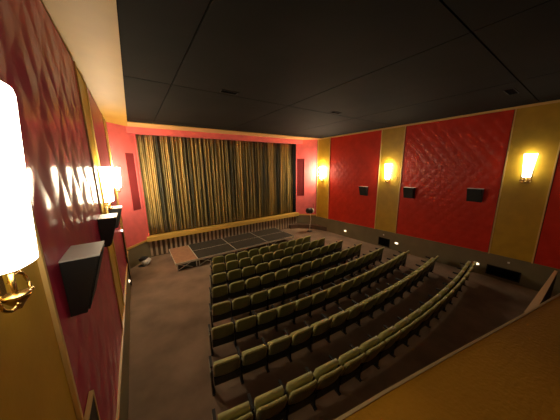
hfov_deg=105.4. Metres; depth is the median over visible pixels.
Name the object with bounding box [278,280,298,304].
seat
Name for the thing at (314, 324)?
seat cushion
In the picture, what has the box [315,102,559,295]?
wall
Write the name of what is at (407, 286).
seat
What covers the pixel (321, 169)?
wall sconce
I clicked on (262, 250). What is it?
seat
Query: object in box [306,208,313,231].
lamp
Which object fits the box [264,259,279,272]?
seat
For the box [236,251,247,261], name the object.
seat
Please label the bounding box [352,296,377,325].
seat
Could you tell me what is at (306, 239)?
seat
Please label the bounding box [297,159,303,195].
wall panel
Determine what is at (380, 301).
seat
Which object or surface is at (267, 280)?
seat
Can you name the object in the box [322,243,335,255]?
seat
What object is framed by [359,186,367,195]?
wall speaker
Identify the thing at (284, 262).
seat
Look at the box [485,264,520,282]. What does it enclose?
air vent
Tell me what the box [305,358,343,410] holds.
seat
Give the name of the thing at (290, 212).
wall
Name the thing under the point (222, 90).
ceiling vent
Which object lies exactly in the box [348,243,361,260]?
seat
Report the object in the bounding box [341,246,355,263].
seat
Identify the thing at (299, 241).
seat
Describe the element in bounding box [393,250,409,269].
seat
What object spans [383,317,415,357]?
seat
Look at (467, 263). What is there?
seat
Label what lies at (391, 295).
seat
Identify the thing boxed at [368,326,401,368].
seat
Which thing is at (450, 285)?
seat cushion
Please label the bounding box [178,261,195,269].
frame
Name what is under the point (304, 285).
seat
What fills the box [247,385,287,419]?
seat
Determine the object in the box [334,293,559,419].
parapet
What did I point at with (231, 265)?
seat
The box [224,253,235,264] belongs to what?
seat
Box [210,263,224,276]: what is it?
seat
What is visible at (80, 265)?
wall speaker
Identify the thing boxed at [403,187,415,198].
wall speaker
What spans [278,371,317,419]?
seat
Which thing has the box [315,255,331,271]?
seat
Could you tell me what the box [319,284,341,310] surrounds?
seat
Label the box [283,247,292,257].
seat
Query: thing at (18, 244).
wall sconce
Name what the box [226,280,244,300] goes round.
seat
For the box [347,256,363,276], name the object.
seat
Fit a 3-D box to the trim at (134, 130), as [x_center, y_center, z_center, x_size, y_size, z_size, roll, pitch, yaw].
[-2.699,-4.239,12.483,10.350,0.270,0.400,-8,14,-33]
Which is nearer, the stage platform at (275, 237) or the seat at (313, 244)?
the seat at (313, 244)
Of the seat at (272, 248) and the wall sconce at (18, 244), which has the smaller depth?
the wall sconce at (18, 244)
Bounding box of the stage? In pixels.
[149,216,296,256]
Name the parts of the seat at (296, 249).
panel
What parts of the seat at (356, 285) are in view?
backrest, panel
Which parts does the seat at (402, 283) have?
panel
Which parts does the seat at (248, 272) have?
panel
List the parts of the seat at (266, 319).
leg, backrest, panel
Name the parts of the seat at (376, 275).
panel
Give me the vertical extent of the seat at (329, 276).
0.820 m
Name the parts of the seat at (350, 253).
panel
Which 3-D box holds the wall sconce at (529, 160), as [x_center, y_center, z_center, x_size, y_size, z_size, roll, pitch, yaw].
[8.207,-1.365,7.073,0.211,0.960,0.304,-8,14,-33]
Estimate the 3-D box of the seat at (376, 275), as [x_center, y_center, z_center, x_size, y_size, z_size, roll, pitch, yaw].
[3.442,2.387,7.842,0.559,0.820,0.485,-9,14,-34]
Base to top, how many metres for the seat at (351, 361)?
0.820 m
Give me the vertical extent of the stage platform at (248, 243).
0.380 m
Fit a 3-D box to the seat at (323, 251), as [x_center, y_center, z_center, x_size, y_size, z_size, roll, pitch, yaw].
[1.983,2.030,10.140,0.545,0.820,0.485,-9,14,-35]
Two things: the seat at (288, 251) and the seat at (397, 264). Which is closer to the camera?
the seat at (397, 264)
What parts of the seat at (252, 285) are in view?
backrest, panel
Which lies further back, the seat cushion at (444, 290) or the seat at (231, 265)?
the seat at (231, 265)
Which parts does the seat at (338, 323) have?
leg, backrest, panel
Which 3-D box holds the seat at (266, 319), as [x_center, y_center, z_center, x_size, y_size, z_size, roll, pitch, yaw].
[-0.387,2.894,5.613,0.559,0.820,0.485,-6,13,-26]
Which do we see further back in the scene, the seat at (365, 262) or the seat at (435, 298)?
the seat at (365, 262)
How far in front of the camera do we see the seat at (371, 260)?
9.21 m
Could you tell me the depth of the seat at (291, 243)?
10.90 m
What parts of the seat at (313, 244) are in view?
panel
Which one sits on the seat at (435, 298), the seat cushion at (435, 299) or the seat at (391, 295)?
the seat cushion at (435, 299)
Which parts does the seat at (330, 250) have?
panel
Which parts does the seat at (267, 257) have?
panel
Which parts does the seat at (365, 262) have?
panel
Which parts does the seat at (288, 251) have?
panel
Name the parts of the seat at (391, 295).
backrest, panel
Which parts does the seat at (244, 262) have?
panel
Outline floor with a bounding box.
[128,228,553,419]
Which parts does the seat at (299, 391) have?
armrest, leg, backrest, panel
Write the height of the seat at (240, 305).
0.820 m
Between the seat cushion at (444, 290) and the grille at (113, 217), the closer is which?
the grille at (113, 217)
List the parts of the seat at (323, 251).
panel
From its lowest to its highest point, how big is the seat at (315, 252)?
0.820 m
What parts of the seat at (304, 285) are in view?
backrest, panel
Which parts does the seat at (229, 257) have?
panel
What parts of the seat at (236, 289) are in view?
backrest, panel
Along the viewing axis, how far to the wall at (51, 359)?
1.93 m
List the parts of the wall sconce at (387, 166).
lamp shade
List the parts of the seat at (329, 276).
panel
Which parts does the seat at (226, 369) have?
panel, armrest, leg, backrest, panel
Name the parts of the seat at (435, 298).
panel, backrest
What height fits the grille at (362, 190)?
0.474 m
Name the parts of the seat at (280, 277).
panel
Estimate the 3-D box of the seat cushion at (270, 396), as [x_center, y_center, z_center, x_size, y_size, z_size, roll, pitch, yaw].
[-0.188,3.099,3.483,0.464,0.415,0.240,-6,12,-24]
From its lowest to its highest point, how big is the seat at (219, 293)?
0.820 m
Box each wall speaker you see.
[58,241,104,316]
[97,213,117,246]
[109,205,121,227]
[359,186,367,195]
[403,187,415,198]
[466,188,483,201]
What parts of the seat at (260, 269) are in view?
panel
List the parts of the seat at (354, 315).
backrest, panel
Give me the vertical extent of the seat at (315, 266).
0.820 m
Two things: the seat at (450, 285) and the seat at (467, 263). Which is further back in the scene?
the seat at (467, 263)
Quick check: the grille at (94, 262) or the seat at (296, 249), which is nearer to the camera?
the grille at (94, 262)
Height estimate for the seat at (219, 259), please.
0.820 m
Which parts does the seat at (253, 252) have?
panel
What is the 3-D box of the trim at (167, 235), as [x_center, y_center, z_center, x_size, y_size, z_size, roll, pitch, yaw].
[-2.730,0.875,13.558,9.800,0.220,0.450,-8,14,-33]
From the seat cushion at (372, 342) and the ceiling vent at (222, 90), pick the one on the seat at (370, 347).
the seat cushion at (372, 342)
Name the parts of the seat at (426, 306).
panel, backrest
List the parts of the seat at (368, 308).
backrest, panel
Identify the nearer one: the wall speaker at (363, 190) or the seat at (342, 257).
the seat at (342, 257)
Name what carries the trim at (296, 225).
attached to the wall at (515, 222)
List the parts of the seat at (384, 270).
panel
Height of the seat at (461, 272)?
0.820 m
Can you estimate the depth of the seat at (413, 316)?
5.13 m
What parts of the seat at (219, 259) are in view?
panel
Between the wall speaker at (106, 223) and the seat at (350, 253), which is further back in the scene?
the seat at (350, 253)
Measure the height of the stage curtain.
4.990 m
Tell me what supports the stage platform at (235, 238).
on the floor
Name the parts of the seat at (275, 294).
backrest, panel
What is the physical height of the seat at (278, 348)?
0.820 m
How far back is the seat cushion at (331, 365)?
3.84 m
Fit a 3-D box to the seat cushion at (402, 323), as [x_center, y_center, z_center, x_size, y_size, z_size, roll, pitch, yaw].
[2.781,2.744,4.993,0.464,0.415,0.240,-7,13,-30]
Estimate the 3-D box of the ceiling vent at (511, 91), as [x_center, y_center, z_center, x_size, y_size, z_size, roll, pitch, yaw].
[6.157,-3.153,5.685,0.700,0.015,0.200,-8,14,-33]
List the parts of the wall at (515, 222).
edge moulding, edge moulding, padded panel, edge moulding, edge moulding, wainscot rail, padded panel, edge moulding, edge moulding, padded panel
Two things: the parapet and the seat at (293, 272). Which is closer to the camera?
the parapet
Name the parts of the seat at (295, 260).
panel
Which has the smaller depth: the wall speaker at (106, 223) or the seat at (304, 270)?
the wall speaker at (106, 223)
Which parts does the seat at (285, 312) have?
backrest, panel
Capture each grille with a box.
[89,244,104,308]
[111,215,117,244]
[359,187,365,194]
[403,188,412,197]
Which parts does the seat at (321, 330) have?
leg, backrest, panel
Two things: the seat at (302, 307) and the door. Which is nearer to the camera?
the door
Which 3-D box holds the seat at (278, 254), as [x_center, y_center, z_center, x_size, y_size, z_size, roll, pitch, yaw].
[-0.138,2.155,9.793,0.536,0.820,0.485,-8,13,-31]
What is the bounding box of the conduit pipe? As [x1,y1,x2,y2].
[122,233,131,284]
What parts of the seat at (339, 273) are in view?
panel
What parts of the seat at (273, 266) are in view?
panel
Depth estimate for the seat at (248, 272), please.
8.05 m
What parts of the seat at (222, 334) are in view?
leg, backrest, panel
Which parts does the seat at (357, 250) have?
panel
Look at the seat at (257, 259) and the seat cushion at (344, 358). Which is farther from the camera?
the seat at (257, 259)
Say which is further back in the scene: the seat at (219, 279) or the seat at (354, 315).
the seat at (219, 279)
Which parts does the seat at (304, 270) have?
panel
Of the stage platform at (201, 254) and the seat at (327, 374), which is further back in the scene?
the stage platform at (201, 254)
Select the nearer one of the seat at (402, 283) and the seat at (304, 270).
the seat at (402, 283)
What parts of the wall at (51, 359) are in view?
edge moulding, edge moulding, edge moulding, padded panel, edge moulding, edge moulding, padded panel, wainscot rail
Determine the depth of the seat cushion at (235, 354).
4.17 m
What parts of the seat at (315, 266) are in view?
panel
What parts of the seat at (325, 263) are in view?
panel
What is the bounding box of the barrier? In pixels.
[524,270,557,312]
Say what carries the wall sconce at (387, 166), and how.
attached to the wall at (515, 222)
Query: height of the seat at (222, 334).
0.820 m
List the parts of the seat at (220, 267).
panel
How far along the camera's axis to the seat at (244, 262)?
8.84 m
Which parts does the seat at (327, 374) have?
leg, backrest, panel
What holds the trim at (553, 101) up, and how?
attached to the wall at (515, 222)
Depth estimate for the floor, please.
5.61 m
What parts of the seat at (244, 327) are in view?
leg, backrest, panel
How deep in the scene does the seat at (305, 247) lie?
10.48 m
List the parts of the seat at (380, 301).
backrest, panel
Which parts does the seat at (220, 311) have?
backrest, panel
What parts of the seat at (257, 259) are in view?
panel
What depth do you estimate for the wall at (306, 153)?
15.61 m
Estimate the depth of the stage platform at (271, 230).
13.81 m
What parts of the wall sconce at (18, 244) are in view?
plate, arm, scroll arm, scroll arm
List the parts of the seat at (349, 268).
panel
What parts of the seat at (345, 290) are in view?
backrest, panel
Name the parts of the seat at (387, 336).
leg, backrest, panel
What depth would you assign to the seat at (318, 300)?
6.25 m
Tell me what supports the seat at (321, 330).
on the floor
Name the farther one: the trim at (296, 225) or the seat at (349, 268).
the trim at (296, 225)
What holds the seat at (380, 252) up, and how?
on the floor
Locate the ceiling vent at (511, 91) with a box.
[502,88,518,94]
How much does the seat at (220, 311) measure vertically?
0.820 m
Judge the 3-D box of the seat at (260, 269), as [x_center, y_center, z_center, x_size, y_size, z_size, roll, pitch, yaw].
[-0.767,2.410,8.445,0.545,0.820,0.485,-7,13,-28]
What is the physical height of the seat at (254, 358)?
0.820 m
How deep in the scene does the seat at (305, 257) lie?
9.39 m
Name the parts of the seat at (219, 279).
panel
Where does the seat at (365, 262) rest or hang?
on the floor
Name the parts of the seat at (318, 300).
backrest, panel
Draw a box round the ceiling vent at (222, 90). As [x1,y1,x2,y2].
[219,89,237,94]
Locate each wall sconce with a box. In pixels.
[0,81,38,312]
[99,167,113,209]
[113,168,120,192]
[319,167,323,180]
[384,164,391,182]
[519,154,537,182]
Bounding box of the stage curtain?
[135,134,295,234]
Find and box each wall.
[0,0,130,419]
[106,122,151,267]
[151,212,290,234]
[296,139,317,223]
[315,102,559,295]
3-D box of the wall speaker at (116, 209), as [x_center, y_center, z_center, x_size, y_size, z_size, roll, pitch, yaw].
[-4.330,0.177,5.653,0.294,0.520,0.458,-8,14,-33]
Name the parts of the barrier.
panel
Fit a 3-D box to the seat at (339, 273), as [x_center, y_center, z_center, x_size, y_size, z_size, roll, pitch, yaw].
[2.187,2.383,8.088,0.553,0.820,0.485,-8,14,-33]
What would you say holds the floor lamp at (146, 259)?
on the floor
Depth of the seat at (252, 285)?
7.20 m
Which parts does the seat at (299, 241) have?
panel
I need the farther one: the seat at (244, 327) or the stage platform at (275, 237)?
the stage platform at (275, 237)
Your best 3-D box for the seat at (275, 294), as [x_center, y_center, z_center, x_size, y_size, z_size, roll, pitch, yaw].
[-0.180,2.695,6.715,0.553,0.820,0.485,-7,13,-27]
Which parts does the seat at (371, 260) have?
panel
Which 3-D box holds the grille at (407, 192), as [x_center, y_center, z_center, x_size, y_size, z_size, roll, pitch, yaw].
[6.122,-0.813,10.192,0.148,0.474,0.410,-8,14,-33]
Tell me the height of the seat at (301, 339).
0.820 m
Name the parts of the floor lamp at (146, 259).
lamp shade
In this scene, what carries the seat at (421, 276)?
on the floor
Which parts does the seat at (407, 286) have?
panel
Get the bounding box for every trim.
[126,126,302,143]
[147,212,298,241]
[289,223,326,230]
[317,99,559,139]
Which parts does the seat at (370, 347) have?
leg, backrest, panel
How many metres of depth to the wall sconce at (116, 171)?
8.23 m
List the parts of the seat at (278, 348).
leg, backrest, panel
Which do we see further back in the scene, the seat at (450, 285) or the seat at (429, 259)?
the seat at (429, 259)
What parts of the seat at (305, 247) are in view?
panel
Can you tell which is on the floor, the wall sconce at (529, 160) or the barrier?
the barrier
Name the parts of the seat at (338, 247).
panel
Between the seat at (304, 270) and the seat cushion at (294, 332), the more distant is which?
the seat at (304, 270)
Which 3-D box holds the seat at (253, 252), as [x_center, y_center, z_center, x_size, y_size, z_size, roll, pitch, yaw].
[-1.297,2.154,10.002,0.534,0.820,0.485,-7,13,-29]
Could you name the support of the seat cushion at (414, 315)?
on the seat at (413, 316)
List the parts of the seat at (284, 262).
panel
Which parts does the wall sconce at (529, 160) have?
plate, lamp shade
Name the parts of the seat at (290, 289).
backrest, panel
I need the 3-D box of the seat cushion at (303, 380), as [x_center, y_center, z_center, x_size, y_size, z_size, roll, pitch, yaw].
[0.322,3.043,3.712,0.464,0.415,0.240,-6,13,-25]
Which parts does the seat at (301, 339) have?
leg, backrest, panel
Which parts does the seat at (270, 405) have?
armrest, backrest, panel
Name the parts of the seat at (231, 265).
panel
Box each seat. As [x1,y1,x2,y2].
[208,322,233,355]
[208,354,239,395]
[209,272,226,292]
[209,285,227,309]
[209,301,230,327]
[210,256,223,274]
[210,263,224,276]
[212,401,252,419]
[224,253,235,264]
[225,260,237,274]
[226,269,240,285]
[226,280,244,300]
[228,295,249,321]
[231,315,256,347]
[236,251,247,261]
[236,344,266,383]
[238,257,250,270]
[239,265,254,280]
[242,276,260,295]
[246,290,267,315]
[247,248,258,257]
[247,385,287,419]
[250,254,262,265]
[252,262,267,276]
[252,308,276,338]
[256,272,274,291]
[258,246,268,254]
[261,335,291,372]
[262,252,273,262]
[263,285,283,309]
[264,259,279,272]
[268,244,277,252]
[270,268,287,287]
[271,301,295,331]
[273,249,283,259]
[278,242,286,249]
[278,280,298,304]
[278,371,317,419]
[279,256,291,269]
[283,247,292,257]
[283,265,300,284]
[283,326,312,361]
[286,240,295,247]
[286,253,301,266]
[289,295,312,324]
[292,244,301,255]
[292,276,312,299]
[294,238,303,245]
[294,261,311,280]
[300,250,311,264]
[301,242,310,253]
[302,236,310,243]
[303,318,332,351]
[304,289,327,317]
[305,258,321,275]
[305,272,324,294]
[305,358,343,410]
[309,240,317,250]
[310,248,320,260]
[314,245,328,257]
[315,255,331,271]
[317,238,324,247]
[317,267,336,289]
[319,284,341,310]
[321,310,349,342]
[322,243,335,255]
[324,252,340,269]
[328,263,346,285]
[329,346,365,395]
[332,279,353,304]
[333,249,347,266]
[334,240,342,252]
[337,303,364,333]
[338,260,355,280]
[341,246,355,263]
[344,274,364,298]
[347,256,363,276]
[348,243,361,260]
[349,336,384,381]
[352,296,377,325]
[354,269,374,293]
[355,253,371,272]
[363,250,378,268]
[364,265,382,288]
[364,290,389,318]
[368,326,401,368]
[369,247,384,265]
[372,261,390,283]
[376,284,399,311]
[380,257,397,278]
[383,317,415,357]
[386,278,408,304]
[387,254,403,274]
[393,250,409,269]
[395,273,416,298]
[397,308,427,346]
[403,268,423,292]
[409,301,437,336]
[410,264,429,286]
[416,260,434,281]
[419,294,446,327]
[421,255,438,276]
[428,287,454,319]
[436,281,460,311]
[442,275,465,303]
[448,270,469,297]
[453,265,473,291]
[456,261,476,285]
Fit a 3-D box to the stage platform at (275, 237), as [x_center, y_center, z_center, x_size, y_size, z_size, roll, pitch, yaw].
[-0.215,1.782,13.041,1.892,0.380,1.122,-8,14,-33]
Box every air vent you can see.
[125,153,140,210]
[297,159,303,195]
[378,237,389,247]
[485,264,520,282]
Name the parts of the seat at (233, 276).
panel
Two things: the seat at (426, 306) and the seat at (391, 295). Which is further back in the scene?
the seat at (391, 295)
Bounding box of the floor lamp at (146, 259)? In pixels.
[138,256,150,266]
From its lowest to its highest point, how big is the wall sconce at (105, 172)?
0.960 m
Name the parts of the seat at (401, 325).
backrest, panel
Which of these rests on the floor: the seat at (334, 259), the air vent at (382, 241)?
the seat at (334, 259)
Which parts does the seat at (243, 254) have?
panel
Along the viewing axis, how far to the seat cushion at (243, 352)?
4.40 m
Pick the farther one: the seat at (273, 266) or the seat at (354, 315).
the seat at (273, 266)
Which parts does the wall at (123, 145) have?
edge moulding, gold rail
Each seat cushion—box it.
[213,354,237,364]
[241,344,263,359]
[254,385,283,415]
[267,335,287,349]
[285,371,313,397]
[290,326,308,340]
[310,318,326,327]
[313,358,338,380]
[338,346,360,366]
[359,336,379,354]
[378,326,395,343]
[394,317,409,333]
[408,308,421,323]
[419,301,432,315]
[430,294,440,307]
[438,287,448,300]
[446,281,454,293]
[452,275,459,286]
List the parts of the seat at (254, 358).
armrest, leg, backrest, panel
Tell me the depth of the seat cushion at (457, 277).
6.71 m
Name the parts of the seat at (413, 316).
backrest, panel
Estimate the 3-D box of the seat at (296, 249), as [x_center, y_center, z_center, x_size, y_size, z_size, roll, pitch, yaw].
[0.760,2.030,10.355,0.536,0.820,0.485,-8,14,-33]
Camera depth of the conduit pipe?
8.20 m
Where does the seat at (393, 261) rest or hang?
on the floor
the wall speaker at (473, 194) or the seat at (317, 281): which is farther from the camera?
the wall speaker at (473, 194)
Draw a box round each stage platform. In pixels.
[169,245,197,270]
[188,238,227,250]
[193,244,235,265]
[222,232,257,242]
[228,237,267,253]
[250,228,282,236]
[259,231,293,246]
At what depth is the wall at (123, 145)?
9.80 m
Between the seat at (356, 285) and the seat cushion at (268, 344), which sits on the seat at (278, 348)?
the seat cushion at (268, 344)
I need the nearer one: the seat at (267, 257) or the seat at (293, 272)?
the seat at (293, 272)
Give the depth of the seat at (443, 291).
6.04 m
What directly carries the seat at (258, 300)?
on the floor
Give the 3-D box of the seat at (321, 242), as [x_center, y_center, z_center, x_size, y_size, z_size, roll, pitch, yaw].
[2.086,1.828,11.277,0.594,0.820,0.485,-9,14,-36]
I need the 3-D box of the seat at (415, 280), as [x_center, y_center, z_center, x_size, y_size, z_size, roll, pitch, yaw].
[4.672,2.409,7.501,0.557,0.820,0.485,-9,14,-36]
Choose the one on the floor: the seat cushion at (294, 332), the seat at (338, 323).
the seat at (338, 323)
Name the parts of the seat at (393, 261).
panel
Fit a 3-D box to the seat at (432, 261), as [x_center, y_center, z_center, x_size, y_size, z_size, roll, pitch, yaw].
[5.546,2.265,8.173,0.557,0.820,0.485,-10,15,-38]
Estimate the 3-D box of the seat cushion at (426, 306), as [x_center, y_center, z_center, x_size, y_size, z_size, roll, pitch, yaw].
[3.721,2.615,5.568,0.464,0.415,0.240,-8,13,-32]
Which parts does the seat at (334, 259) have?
panel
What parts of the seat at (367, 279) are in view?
panel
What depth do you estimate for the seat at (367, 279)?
7.40 m
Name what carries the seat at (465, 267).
on the floor
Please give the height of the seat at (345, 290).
0.820 m
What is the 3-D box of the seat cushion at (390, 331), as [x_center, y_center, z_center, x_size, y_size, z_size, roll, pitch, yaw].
[2.302,2.807,4.719,0.464,0.415,0.240,-7,13,-29]
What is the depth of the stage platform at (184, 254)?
10.29 m
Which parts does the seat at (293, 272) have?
panel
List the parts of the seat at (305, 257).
panel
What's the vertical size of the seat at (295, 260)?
0.820 m
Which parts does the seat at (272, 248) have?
panel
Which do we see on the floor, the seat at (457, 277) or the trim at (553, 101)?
the seat at (457, 277)
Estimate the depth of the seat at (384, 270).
8.03 m
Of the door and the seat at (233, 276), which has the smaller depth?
the door
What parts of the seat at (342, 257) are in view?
panel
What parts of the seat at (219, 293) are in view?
backrest, panel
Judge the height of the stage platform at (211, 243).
0.380 m
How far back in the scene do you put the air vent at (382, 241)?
11.69 m
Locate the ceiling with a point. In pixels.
(158, 64)
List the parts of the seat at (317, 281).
panel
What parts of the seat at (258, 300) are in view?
backrest, panel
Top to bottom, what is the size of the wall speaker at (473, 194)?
0.520 m
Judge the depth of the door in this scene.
1.97 m
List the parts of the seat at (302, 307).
backrest, panel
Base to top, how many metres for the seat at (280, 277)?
0.820 m
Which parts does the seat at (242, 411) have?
armrest, backrest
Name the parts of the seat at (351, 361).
leg, backrest, panel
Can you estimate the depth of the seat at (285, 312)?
5.73 m
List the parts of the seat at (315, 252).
panel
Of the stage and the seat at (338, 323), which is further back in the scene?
the stage
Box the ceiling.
[41,0,559,139]
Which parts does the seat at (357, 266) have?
panel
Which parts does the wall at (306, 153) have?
edge moulding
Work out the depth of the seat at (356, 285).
7.09 m
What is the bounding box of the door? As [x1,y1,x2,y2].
[84,389,99,419]
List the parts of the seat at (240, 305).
backrest, panel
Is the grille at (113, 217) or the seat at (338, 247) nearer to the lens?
the grille at (113, 217)
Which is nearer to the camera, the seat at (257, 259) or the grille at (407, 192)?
the seat at (257, 259)
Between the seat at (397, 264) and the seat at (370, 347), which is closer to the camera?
the seat at (370, 347)
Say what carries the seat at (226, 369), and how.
on the floor
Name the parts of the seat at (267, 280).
backrest, panel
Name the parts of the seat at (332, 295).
backrest, panel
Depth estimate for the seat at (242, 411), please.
3.15 m
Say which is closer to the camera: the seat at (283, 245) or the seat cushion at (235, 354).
the seat cushion at (235, 354)

